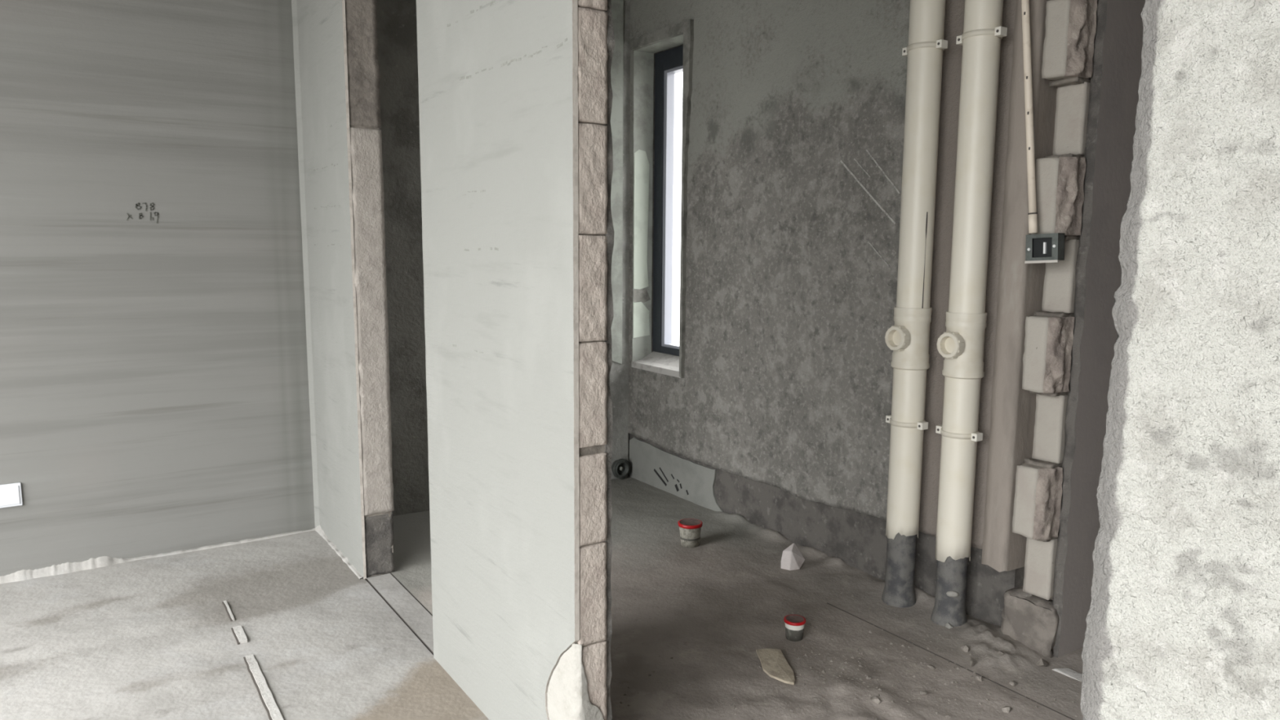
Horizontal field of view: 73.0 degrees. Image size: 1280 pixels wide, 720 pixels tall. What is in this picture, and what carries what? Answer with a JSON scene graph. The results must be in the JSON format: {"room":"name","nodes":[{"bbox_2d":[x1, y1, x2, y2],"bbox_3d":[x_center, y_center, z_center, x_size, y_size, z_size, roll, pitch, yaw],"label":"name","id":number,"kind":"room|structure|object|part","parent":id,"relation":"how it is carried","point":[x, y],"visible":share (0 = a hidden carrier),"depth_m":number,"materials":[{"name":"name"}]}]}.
{"room":"construction site","nodes":[
{"label":"construction site","id":0,"kind":"room"},
{"bbox_2d":[0,0,630,583],"bbox_3d":[-1.809,-0.551,3.470,4.460,2.850,0.235,-5,9,-33],"label":"wall","id":1,"kind":"structure","parent":0,"point":[154,397],"depth_m":3.39,"materials":[{"name":"grey paint"}]},
{"bbox_2d":[0,482,22,507],"bbox_3d":[-2.317,0.497,3.168,0.086,0.086,0.012,-5,9,-33],"label":"socket plate","id":2,"kind":"object","parent":1,"relation":"attached to","point":[11,495],"visible":1,"depth_m":3.17,"materials":[{"name":"white plastic"}]},
{"bbox_2d":[611,458,630,479],"bbox_3d":[-0.107,0.579,4.631,0.108,0.108,0.057,-5,9,-33],"label":"outlet","id":3,"kind":"object","parent":1,"relation":"attached to","point":[620,469],"visible":0.99,"depth_m":4.62,"materials":[{"name":"black plastic"}]},
{"bbox_2d":[0,476,1083,719],"bbox_3d":[0.397,1.176,1.184,5.800,0.221,6.850,-5,9,-33],"label":"floor","id":4,"kind":"structure","parent":0,"point":[281,628],"depth_m":2.73,"materials":[{"name":"grey concrete"}]},
{"bbox_2d":[678,518,702,547],"bbox_3d":[0.210,0.728,3.631,0.103,0.098,0.103,-5,9,-33],"label":"plastic tub","id":5,"kind":"object","parent":4,"relation":"on","point":[690,529],"visible":1,"depth_m":3.60,"materials":[{"name":"white plastic"}]},
{"bbox_3d":[0.211,0.681,3.624,0.092,0.003,0.092,2,8,11],"label":"lid","id":6,"kind":"part","parent":5,"relation":"part of","materials":[{"name":"red plastic"}]},
{"bbox_3d":[0.211,0.686,3.625,0.103,0.014,0.103,-5,9,-33],"label":"lid","id":7,"kind":"part","parent":5,"relation":"part of","materials":[{"name":"red plastic"}]},
{"bbox_2d":[755,648,795,684],"bbox_3d":[0.401,0.904,2.553,0.084,0.023,0.186,-1,8,-10],"label":"shard","id":8,"kind":"object","parent":4,"relation":"on","point":[774,664],"visible":1,"depth_m":2.55},
{"bbox_2d":[780,542,804,570],"bbox_3d":[0.599,0.767,3.385,0.100,0.095,0.061,-1,8,-10],"label":"chunk","id":9,"kind":"object","parent":4,"relation":"on","point":[792,558],"visible":1,"depth_m":3.37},
{"bbox_2d":[783,614,805,641],"bbox_3d":[0.496,0.861,2.774,0.070,0.064,0.070,-5,9,-33],"label":"plastic tub","id":10,"kind":"object","parent":4,"relation":"on","point":[794,624],"visible":1,"depth_m":2.75,"materials":[{"name":"black plastic"}]},
{"bbox_3d":[0.496,0.833,2.771,0.070,0.009,0.070,-5,9,-33],"label":"lid","id":11,"kind":"part","parent":10,"relation":"part of","materials":[{"name":"red plastic"}]},
{"bbox_3d":[0.496,0.830,2.770,0.059,0.002,0.059,2,8,11],"label":"lid","id":12,"kind":"part","parent":10,"relation":"part of","materials":[{"name":"red plastic"}]},
{"bbox_2d":[619,592,1077,719],"bbox_3d":[0.548,0.950,2.295,1.304,0.024,1.222,-5,9,-33],"label":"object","id":13,"kind":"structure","parent":4,"relation":"on","point":[870,632],"depth_m":2.53,"materials":[{"name":"grey stone"}]},
{"bbox_2d":[870,695,880,703],"bbox_3d":[0.647,0.933,2.377,0.026,0.014,0.023,1,8,5],"label":"rubble stone","id":14,"kind":"object","parent":4,"relation":"on","point":[874,699],"visible":1,"depth_m":2.37,"materials":[{"name":"grey stone"}]},
{"bbox_2d":[881,0,947,607],"bbox_3d":[0.922,-0.501,2.887,0.162,2.760,0.156,-5,9,-33],"label":"drain pipe","id":15,"kind":"object","parent":4,"relation":"on","point":[908,339],"visible":1,"depth_m":2.88,"materials":[{"name":"plastic"}]},
{"bbox_2d":[920,690,927,694],"bbox_3d":[0.796,0.932,2.425,0.021,0.010,0.017,0,8,1],"label":"rubble stone","id":16,"kind":"object","parent":4,"relation":"on","point":[922,692],"visible":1,"depth_m":2.42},
{"bbox_2d":[927,664,935,669],"bbox_3d":[0.872,0.916,2.586,0.019,0.011,0.022,-2,8,-18],"label":"rubble stone","id":17,"kind":"object","parent":4,"relation":"on","point":[930,666],"visible":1,"depth_m":2.58,"materials":[{"name":"grey stone"}]},
{"bbox_2d":[945,622,953,628],"bbox_3d":[1.020,0.875,2.847,0.026,0.015,0.026,0,8,-1],"label":"crumb","id":18,"kind":"object","parent":4,"relation":"on","point":[948,625],"visible":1,"depth_m":2.84,"materials":[{"name":"grey stone"}]},
{"bbox_2d":[960,645,968,652],"bbox_3d":[1.011,0.897,2.688,0.026,0.018,0.016,2,8,13],"label":"rubble stone","id":19,"kind":"object","parent":4,"relation":"on","point":[966,649],"visible":1,"depth_m":2.69,"materials":[{"name":"grey stone"}]},
{"bbox_2d":[930,0,1007,626],"bbox_3d":[1.039,-0.478,2.719,0.156,2.760,0.156,-5,9,-33],"label":"drain pipe","id":20,"kind":"object","parent":4,"relation":"on","point":[962,346],"visible":1,"depth_m":2.72,"materials":[{"name":"plastic"}]},
{"bbox_2d":[968,657,976,666],"bbox_3d":[1.000,0.909,2.608,0.029,0.020,0.023,-5,9,-33],"label":"rubble stone","id":21,"kind":"object","parent":4,"relation":"on","point":[972,661],"visible":1,"depth_m":2.60,"materials":[{"name":"grey stone"}]},
{"bbox_2d":[974,675,982,681],"bbox_3d":[0.985,0.926,2.518,0.016,0.013,0.026,0,8,-3],"label":"rubble stone","id":22,"kind":"object","parent":4,"relation":"on","point":[979,677],"visible":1,"depth_m":2.51,"materials":[{"name":"grey stone"}]},
{"bbox_2d":[995,650,1004,655],"bbox_3d":[1.099,0.893,2.636,0.022,0.015,0.027,7,10,41],"label":"rubble stone","id":23,"kind":"object","parent":4,"relation":"on","point":[1000,652],"visible":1,"depth_m":2.63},
{"bbox_2d":[1001,706,1011,712],"bbox_3d":[0.995,0.947,2.348,0.023,0.014,0.018,-7,10,-42],"label":"rubble stone","id":24,"kind":"object","parent":4,"relation":"on","point":[1006,709],"visible":1,"depth_m":2.34,"materials":[{"name":"grey stone"}]},
{"bbox_2d":[1008,680,1017,685],"bbox_3d":[1.076,0.931,2.492,0.018,0.010,0.021,8,11,44],"label":"rubble stone","id":25,"kind":"object","parent":4,"relation":"on","point":[1011,682],"visible":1,"depth_m":2.49,"materials":[{"name":"grey stone"}]},
{"bbox_2d":[1035,657,1048,666],"bbox_3d":[1.208,0.909,2.600,0.036,0.025,0.033,-5,9,-33],"label":"pebble","id":26,"kind":"object","parent":4,"relation":"on","point":[1041,662],"visible":1,"depth_m":2.59,"materials":[{"name":"grey stone"}]},
{"bbox_2d":[1052,667,1082,681],"bbox_3d":[1.275,0.925,2.552,0.044,0.010,0.108,-6,10,-38],"label":"plaster sliver","id":27,"kind":"object","parent":4,"relation":"on","point":[1069,673],"visible":0.65,"depth_m":2.55,"materials":[{"name":"white paint"}]},
{"bbox_2d":[291,0,1279,719],"bbox_3d":[0.416,-0.255,0.997,0.145,2.758,6.445,-5,9,-33],"label":"wall","id":28,"kind":"structure","parent":0,"point":[515,96],"depth_m":1.82,"materials":[{"name":"paint"}]},
{"bbox_2d":[628,0,1031,626],"bbox_3d":[0.640,-0.557,3.635,0.210,2.850,2.305,-5,9,-33],"label":"wall","id":29,"kind":"structure","parent":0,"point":[771,410],"depth_m":3.51,"materials":[{"name":"paint"}]},
{"bbox_3d":[0.140,0.018,4.437,0.148,0.080,0.444,-5,9,-33],"label":"sill","id":30,"kind":"part","parent":29,"relation":"part of","materials":[{"name":"white concrete"}]},
{"bbox_2d":[653,45,683,355],"bbox_3d":[0.219,-0.786,4.379,0.060,1.540,0.444,-5,9,-33],"label":"window","id":31,"kind":"structure","parent":29,"relation":"attached to","point":[668,63],"depth_m":4.49,"materials":[{"name":"metal"}]},
{"bbox_2d":[981,0,1145,657],"bbox_3d":[1.673,-0.473,2.860,1.266,2.817,0.226,-5,9,-33],"label":"wall","id":32,"kind":"structure","parent":0,"point":[1056,335],"depth_m":2.56,"materials":[{"name":"paint"}]},
{"bbox_2d":[1021,0,1037,233],"bbox_3d":[1.092,-1.098,2.455,0.025,1.462,0.182,-5,9,-33],"label":"conduit","id":33,"kind":"object","parent":32,"relation":"attached to","point":[1033,214],"visible":1,"depth_m":2.47,"materials":[{"name":"plastic"}]},
{"bbox_2d":[1024,232,1064,263],"bbox_3d":[1.159,-0.319,2.476,0.040,0.087,0.099,-5,10,-37],"label":"junction box","id":34,"kind":"object","parent":32,"relation":"attached to","point":[1045,247],"visible":1,"depth_m":2.46,"materials":[{"name":"metal"}]}
]}

